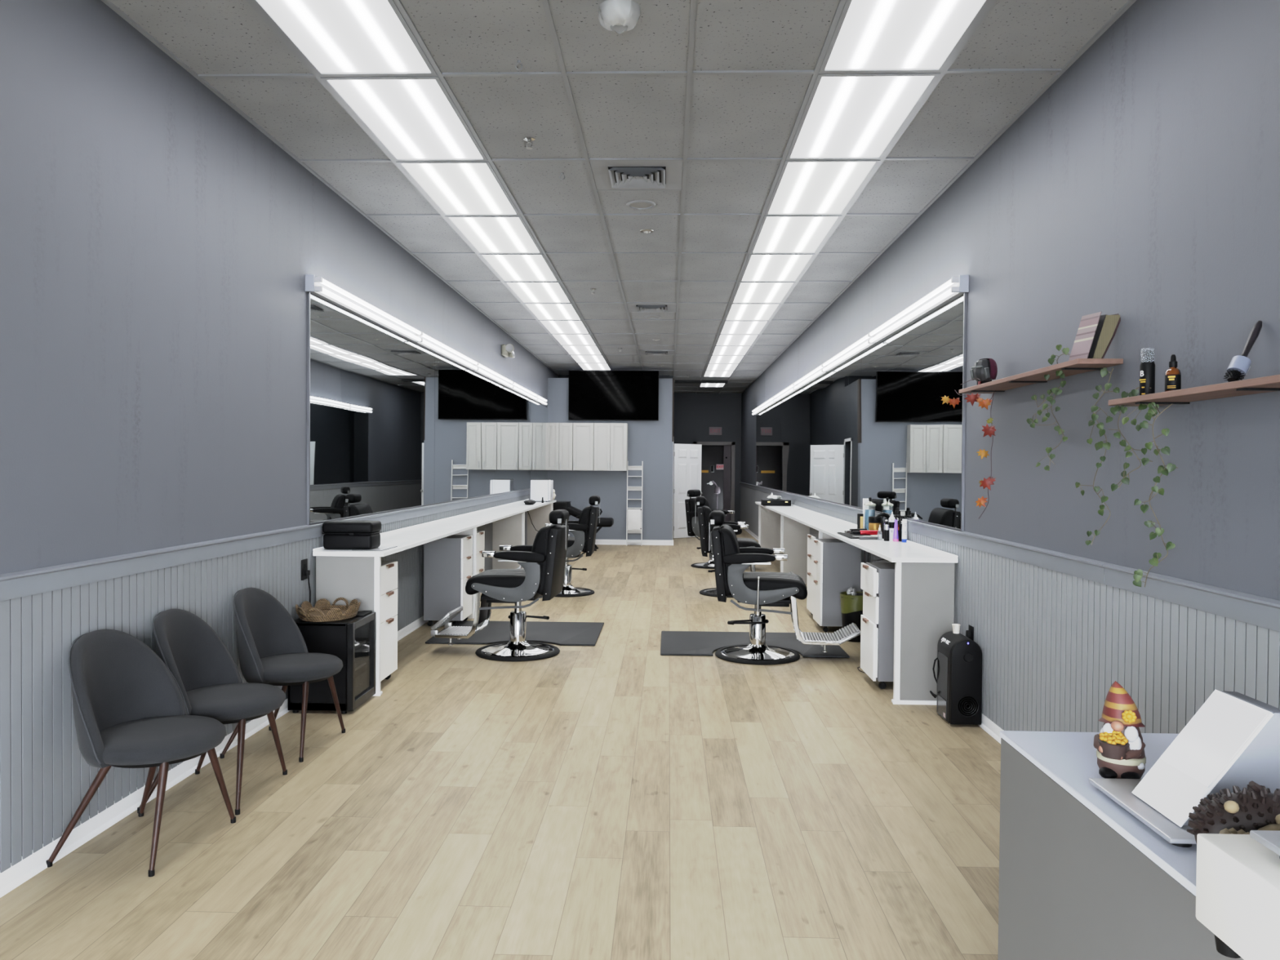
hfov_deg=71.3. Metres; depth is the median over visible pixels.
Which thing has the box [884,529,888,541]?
bottle
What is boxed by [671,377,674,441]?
trim
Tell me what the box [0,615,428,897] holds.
baseboard
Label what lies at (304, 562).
wall outlet
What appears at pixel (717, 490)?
steamer
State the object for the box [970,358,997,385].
ornament
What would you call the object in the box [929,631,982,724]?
vacuum
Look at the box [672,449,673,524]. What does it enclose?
trim
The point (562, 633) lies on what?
floor mat
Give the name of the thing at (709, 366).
recessed light
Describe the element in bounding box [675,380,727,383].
trim
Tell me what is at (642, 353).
ceiling vent
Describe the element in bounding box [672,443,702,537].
door
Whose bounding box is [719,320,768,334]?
recessed light
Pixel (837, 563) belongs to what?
drawer cabinet
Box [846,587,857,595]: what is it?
wrapper
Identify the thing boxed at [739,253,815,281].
recessed light
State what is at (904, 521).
tube
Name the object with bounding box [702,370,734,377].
recessed light
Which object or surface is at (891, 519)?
bottle
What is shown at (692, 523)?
barber chair
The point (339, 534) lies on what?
case
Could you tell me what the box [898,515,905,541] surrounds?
can
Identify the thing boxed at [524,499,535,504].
pouch
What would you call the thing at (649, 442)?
wall partition
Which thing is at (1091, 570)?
trim
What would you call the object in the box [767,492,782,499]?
pack
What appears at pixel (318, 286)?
strip light
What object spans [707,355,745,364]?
recessed light
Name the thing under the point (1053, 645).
wainscoting
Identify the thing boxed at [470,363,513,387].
strip light
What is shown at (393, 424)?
wall mirror
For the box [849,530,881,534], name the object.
hair clipper
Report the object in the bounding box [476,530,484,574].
drawer cabinet
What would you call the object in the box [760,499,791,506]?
case
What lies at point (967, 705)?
grille
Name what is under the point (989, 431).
leaf garland
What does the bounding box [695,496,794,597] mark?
barber chair
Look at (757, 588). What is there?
barber chair
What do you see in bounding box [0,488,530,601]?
trim
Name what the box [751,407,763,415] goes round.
strip light
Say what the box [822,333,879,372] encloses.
strip light
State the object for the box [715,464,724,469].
sticker
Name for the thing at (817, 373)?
strip light
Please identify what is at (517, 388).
strip light
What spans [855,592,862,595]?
hair clippings
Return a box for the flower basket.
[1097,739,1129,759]
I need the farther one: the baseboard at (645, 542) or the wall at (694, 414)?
the wall at (694, 414)
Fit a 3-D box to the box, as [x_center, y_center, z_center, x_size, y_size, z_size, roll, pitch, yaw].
[1.958,0.384,7.928,0.032,0.168,0.061,0,1,-10]
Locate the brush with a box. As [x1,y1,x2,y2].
[1222,320,1262,382]
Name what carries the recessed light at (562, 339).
in the ceiling
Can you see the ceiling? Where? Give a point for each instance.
(740, 115)
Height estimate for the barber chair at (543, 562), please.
1.165 m
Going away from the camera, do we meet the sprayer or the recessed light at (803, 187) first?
the recessed light at (803, 187)
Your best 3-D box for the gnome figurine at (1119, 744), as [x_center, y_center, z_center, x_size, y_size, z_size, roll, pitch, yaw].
[0.972,0.508,1.806,0.093,0.194,0.104,1,1,30]
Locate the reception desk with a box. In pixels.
[997,730,1279,959]
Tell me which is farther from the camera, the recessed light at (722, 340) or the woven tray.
the recessed light at (722, 340)
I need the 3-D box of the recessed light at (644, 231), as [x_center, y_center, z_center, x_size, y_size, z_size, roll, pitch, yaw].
[0.056,-2.014,7.252,0.116,0.022,0.116,0,1,2]
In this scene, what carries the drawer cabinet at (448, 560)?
on the floor
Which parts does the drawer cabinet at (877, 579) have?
drawer, drawer, drawer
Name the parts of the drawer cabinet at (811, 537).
drawer, drawer, drawer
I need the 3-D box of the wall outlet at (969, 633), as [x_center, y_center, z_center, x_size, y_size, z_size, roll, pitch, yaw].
[2.020,0.955,5.473,0.030,0.120,0.080,0,1,2]
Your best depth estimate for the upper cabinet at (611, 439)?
16.91 m
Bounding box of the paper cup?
[951,623,960,633]
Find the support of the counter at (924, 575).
on the floor
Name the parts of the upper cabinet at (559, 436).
door, door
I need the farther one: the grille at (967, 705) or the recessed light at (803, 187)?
the recessed light at (803, 187)
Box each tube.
[893,520,898,542]
[902,519,906,542]
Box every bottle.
[881,518,888,538]
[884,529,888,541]
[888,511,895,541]
[1139,350,1155,395]
[1164,354,1181,391]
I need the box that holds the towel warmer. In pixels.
[530,479,553,502]
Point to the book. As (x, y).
(1096, 331)
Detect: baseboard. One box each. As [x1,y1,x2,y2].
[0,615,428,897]
[595,539,673,545]
[744,528,1004,743]
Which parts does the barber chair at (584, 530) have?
seat, armrest, armrest, plate, backrest, panel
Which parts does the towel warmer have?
door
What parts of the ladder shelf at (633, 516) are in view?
rail, drawer, rail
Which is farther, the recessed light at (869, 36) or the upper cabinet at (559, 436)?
the upper cabinet at (559, 436)
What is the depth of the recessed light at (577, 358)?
15.92 m
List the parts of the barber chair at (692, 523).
panel, armrest, plate, backrest, seat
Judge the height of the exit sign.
0.210 m
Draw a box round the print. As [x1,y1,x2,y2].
[1168,375,1175,387]
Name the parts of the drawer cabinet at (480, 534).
drawer, drawer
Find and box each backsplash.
[312,498,528,551]
[791,504,958,558]
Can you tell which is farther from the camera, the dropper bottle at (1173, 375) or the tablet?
the tablet
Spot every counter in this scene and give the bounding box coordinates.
[312,498,555,696]
[755,502,958,705]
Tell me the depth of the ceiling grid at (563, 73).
5.44 m
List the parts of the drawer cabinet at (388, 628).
drawer, drawer, drawer, handle, handle, handle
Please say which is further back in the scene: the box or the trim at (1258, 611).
the box
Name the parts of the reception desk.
cash drawer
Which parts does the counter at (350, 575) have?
panel, shoe moulding, divider panel, divider panel, divider panel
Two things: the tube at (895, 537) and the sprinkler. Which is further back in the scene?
the tube at (895, 537)
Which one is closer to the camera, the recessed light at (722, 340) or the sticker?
the recessed light at (722, 340)
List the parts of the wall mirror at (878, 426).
mirror panel, mirror panel, mirror panel, mirror panel, mirror panel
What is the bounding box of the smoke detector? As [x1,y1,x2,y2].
[601,0,637,25]
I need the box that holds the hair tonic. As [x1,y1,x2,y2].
[884,521,889,541]
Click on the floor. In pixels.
(616, 797)
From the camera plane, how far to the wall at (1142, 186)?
3.65 m
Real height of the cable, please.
0.898 m
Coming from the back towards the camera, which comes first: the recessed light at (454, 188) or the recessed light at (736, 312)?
the recessed light at (736, 312)
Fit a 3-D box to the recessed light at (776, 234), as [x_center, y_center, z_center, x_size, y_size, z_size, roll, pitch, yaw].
[1.253,-2.011,7.340,0.586,0.012,1.195,0,1,2]
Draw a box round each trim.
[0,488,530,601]
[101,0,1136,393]
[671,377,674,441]
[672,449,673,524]
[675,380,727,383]
[693,441,735,521]
[740,481,1108,584]
[1102,563,1279,631]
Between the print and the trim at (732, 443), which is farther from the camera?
the trim at (732, 443)
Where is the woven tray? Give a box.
[295,597,360,622]
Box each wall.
[0,0,558,574]
[558,374,669,378]
[673,392,741,522]
[723,444,731,519]
[740,0,1279,600]
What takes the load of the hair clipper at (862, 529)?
on the mat at (847, 535)
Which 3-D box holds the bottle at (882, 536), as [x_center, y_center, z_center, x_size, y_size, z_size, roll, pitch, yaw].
[2.006,0.396,7.266,0.066,0.165,0.066,0,1,-18]
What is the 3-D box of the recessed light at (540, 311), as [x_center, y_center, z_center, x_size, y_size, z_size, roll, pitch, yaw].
[-1.066,-2.087,11.074,0.586,0.012,1.195,0,1,2]
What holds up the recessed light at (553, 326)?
in the ceiling
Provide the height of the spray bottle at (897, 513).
0.262 m
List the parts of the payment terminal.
plate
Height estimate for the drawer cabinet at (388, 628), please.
0.835 m
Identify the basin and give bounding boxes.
[552,501,571,516]
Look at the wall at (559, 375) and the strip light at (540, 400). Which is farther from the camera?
the wall at (559, 375)
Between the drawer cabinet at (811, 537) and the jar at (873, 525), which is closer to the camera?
the jar at (873, 525)
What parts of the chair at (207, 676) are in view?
leg, backrest, leg, seat, leg, leg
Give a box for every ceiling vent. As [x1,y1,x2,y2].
[589,160,682,190]
[626,303,675,312]
[639,351,674,355]
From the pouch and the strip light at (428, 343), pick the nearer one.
the strip light at (428, 343)
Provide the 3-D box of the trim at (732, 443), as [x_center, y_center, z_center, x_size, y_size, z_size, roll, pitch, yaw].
[1.924,0.088,23.309,1.090,2.170,0.150,0,1,2]
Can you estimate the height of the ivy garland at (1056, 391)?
0.552 m
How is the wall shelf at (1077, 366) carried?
attached to the wall at (1142, 186)
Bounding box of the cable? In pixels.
[857,551,865,673]
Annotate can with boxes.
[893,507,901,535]
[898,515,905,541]
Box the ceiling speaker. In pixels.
[626,200,655,209]
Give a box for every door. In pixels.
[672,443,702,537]
[701,444,723,510]
[723,445,730,521]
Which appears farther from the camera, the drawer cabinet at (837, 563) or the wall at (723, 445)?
the wall at (723, 445)
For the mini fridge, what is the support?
on the floor
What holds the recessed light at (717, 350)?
in the ceiling
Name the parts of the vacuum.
power cord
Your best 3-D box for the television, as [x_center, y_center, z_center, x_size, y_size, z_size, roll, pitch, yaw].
[-0.505,-1.621,17.144,1.732,0.955,0.114,0,1,2]
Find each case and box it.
[321,520,382,549]
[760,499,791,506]
[858,536,879,539]
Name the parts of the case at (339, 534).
lid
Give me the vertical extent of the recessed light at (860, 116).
0.012 m
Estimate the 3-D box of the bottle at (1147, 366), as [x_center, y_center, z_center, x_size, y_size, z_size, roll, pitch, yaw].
[1.874,-0.396,3.294,0.050,0.182,0.054,1,1,36]
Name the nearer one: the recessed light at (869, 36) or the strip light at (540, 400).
the recessed light at (869, 36)
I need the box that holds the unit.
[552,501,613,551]
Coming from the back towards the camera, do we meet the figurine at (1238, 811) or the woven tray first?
the woven tray
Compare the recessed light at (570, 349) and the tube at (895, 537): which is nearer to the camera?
the tube at (895, 537)
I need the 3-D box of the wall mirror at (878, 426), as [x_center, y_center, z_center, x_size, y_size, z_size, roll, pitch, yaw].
[2.272,-0.534,12.387,0.016,1.516,13.479,0,1,2]
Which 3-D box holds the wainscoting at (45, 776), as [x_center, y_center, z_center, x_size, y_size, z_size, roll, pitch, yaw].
[-2.096,0.821,7.908,0.006,0.990,18.845,0,1,2]
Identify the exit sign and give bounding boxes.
[709,426,721,435]
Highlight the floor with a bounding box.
[0,520,1000,959]
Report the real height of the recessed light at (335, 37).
0.012 m
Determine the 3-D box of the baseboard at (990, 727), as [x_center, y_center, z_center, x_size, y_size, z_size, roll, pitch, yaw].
[2.202,1.327,10.806,0.028,0.090,24.900,0,1,2]
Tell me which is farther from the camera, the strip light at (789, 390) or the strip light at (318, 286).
the strip light at (789, 390)
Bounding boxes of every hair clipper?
[844,528,867,533]
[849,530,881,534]
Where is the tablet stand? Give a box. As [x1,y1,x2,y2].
[1249,830,1279,858]
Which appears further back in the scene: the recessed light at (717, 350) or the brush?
the recessed light at (717, 350)
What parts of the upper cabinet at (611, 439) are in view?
door, door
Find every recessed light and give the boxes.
[250,0,436,75]
[320,76,488,160]
[395,161,519,215]
[444,216,542,253]
[478,253,559,281]
[503,281,572,303]
[523,303,582,319]
[537,320,590,333]
[550,333,596,345]
[560,345,602,355]
[569,355,607,363]
[577,363,612,370]
[640,229,653,233]
[698,383,725,386]
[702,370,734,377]
[705,364,739,370]
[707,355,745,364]
[711,346,751,355]
[715,334,759,346]
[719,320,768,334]
[724,303,781,320]
[730,282,795,303]
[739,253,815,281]
[750,215,842,253]
[764,160,880,215]
[786,73,940,159]
[818,0,991,72]
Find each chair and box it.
[45,629,235,876]
[137,608,287,815]
[219,587,345,762]
[430,509,568,661]
[516,495,599,597]
[684,489,742,568]
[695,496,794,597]
[708,510,860,665]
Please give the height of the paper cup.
0.054 m
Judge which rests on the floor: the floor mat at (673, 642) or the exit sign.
the floor mat at (673, 642)
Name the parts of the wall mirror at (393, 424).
mirror panel, mirror panel, mirror panel, mirror panel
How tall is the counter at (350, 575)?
0.966 m
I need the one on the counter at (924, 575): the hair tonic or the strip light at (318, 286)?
the hair tonic
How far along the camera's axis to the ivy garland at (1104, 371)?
3.56 m
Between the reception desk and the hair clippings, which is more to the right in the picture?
the reception desk
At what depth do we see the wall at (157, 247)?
4.03 m
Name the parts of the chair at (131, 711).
leg, backrest, leg, leg, seat, leg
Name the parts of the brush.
handle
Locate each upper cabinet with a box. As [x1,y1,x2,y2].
[545,422,573,470]
[573,422,594,471]
[593,422,627,471]
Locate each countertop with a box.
[312,500,555,556]
[755,502,958,563]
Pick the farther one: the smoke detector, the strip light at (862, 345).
the strip light at (862, 345)
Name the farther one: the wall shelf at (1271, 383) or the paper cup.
the paper cup
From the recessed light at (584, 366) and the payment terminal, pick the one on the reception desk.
the payment terminal
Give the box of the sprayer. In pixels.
[875,512,889,538]
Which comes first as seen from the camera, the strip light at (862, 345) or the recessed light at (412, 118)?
the recessed light at (412, 118)
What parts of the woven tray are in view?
handle, handle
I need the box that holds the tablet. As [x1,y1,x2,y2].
[353,546,397,551]
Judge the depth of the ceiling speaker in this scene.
6.50 m
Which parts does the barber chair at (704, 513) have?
panel, backrest, armrest, armrest, plate, seat, footrest frame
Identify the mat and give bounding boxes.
[425,620,604,645]
[660,631,849,657]
[837,532,871,538]
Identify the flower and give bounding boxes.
[1121,710,1137,723]
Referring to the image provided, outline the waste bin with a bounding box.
[840,591,862,642]
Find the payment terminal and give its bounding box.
[1088,689,1279,847]
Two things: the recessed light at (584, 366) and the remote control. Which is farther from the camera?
the recessed light at (584, 366)
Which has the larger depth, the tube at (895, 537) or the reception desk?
the tube at (895, 537)
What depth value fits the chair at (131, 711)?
3.55 m
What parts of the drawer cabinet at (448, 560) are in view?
drawer, drawer, drawer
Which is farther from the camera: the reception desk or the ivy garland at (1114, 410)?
the ivy garland at (1114, 410)
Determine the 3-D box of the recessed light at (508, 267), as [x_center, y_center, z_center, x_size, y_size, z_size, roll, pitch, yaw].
[-1.145,-2.049,8.637,0.586,0.012,1.195,0,1,2]
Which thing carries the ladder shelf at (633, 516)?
on the floor
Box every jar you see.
[864,497,875,530]
[868,515,881,534]
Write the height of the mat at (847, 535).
0.022 m
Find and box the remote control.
[355,610,372,616]
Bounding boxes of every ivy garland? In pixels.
[1026,344,1070,471]
[1075,367,1119,545]
[1108,386,1152,491]
[1132,402,1177,586]
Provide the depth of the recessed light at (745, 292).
9.76 m
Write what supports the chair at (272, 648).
on the floor
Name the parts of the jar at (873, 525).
lid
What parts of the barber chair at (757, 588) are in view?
panel, backrest, armrest, armrest, armrest mount, recline lever, plate, seat, footrest frame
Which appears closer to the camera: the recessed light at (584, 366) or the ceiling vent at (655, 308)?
the ceiling vent at (655, 308)
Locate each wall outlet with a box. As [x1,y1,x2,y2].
[301,558,307,580]
[965,624,973,640]
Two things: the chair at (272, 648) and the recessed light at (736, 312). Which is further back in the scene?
the recessed light at (736, 312)
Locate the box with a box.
[857,513,863,528]
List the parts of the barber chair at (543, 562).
footrest frame, seat, plate, armrest mount, armrest, armrest, backrest, panel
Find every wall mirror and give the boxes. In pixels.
[306,291,547,524]
[755,292,967,531]
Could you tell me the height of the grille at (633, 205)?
0.008 m
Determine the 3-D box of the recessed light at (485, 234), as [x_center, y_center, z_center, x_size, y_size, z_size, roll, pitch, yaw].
[-1.184,-2.030,7.419,0.586,0.012,1.195,0,1,2]
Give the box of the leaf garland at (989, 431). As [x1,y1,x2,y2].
[941,377,995,518]
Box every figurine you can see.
[1093,680,1146,778]
[1186,781,1279,843]
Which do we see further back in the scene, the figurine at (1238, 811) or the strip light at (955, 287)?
the strip light at (955, 287)
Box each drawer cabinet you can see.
[380,560,397,681]
[423,534,472,626]
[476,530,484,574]
[806,533,818,615]
[813,538,861,631]
[860,562,894,688]
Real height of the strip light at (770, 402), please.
0.098 m
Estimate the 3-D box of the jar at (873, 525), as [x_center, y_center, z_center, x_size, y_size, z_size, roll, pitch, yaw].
[2.042,0.395,7.745,0.112,0.153,0.111,0,1,2]
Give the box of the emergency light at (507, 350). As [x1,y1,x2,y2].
[501,343,515,358]
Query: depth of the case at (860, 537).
7.16 m
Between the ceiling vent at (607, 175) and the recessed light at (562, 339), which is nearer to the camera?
the ceiling vent at (607, 175)
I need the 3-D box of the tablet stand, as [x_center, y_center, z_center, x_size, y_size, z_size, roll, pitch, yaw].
[0.931,0.424,0.966,0.315,0.100,0.338,0,1,2]
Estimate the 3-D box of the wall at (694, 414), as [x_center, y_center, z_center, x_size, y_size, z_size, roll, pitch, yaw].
[1.958,-0.545,23.303,2.248,3.438,0.120,0,1,2]
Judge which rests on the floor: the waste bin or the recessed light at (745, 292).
the waste bin
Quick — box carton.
[862,498,868,528]
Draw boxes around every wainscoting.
[0,493,530,872]
[739,485,1279,733]
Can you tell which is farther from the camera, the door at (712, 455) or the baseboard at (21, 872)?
the door at (712, 455)
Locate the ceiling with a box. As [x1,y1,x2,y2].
[109,0,1128,393]
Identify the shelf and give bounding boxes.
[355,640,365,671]
[626,461,643,546]
[959,358,1123,393]
[1108,374,1279,405]
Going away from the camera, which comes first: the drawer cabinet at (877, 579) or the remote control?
the remote control
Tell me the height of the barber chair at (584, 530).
1.165 m
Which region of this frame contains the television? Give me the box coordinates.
[568,370,658,420]
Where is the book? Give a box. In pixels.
[1068,311,1120,360]
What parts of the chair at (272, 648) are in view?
leg, backrest, leg, seat, leg, leg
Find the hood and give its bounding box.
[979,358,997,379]
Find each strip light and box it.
[305,274,422,342]
[410,332,478,370]
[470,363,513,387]
[506,382,537,399]
[532,395,546,404]
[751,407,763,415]
[758,397,778,410]
[773,383,799,401]
[793,364,830,389]
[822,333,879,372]
[868,275,968,342]
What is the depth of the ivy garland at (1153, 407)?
3.15 m
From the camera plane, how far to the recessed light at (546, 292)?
9.81 m
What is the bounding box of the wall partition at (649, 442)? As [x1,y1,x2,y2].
[547,377,673,540]
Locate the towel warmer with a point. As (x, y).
(540, 488)
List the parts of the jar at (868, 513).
lid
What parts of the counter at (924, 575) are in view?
divider panel, divider panel, divider panel, shoe moulding, panel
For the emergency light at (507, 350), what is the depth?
12.48 m
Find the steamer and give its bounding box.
[711,480,720,510]
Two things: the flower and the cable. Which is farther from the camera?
the cable
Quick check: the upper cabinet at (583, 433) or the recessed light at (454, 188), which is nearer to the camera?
the recessed light at (454, 188)
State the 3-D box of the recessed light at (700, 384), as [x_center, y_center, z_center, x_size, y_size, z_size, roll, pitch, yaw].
[1.686,-2.219,20.743,0.586,0.012,1.195,0,1,2]
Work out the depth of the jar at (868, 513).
7.89 m
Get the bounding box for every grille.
[630,202,652,208]
[957,695,978,716]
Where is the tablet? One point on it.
(380, 548)
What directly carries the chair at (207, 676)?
on the floor
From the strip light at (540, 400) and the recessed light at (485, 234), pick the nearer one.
the recessed light at (485, 234)
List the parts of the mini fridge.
power cord, door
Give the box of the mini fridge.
[288,569,376,713]
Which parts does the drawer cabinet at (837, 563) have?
drawer, drawer, drawer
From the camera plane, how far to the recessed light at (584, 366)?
17.22 m
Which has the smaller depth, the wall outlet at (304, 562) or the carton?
the wall outlet at (304, 562)

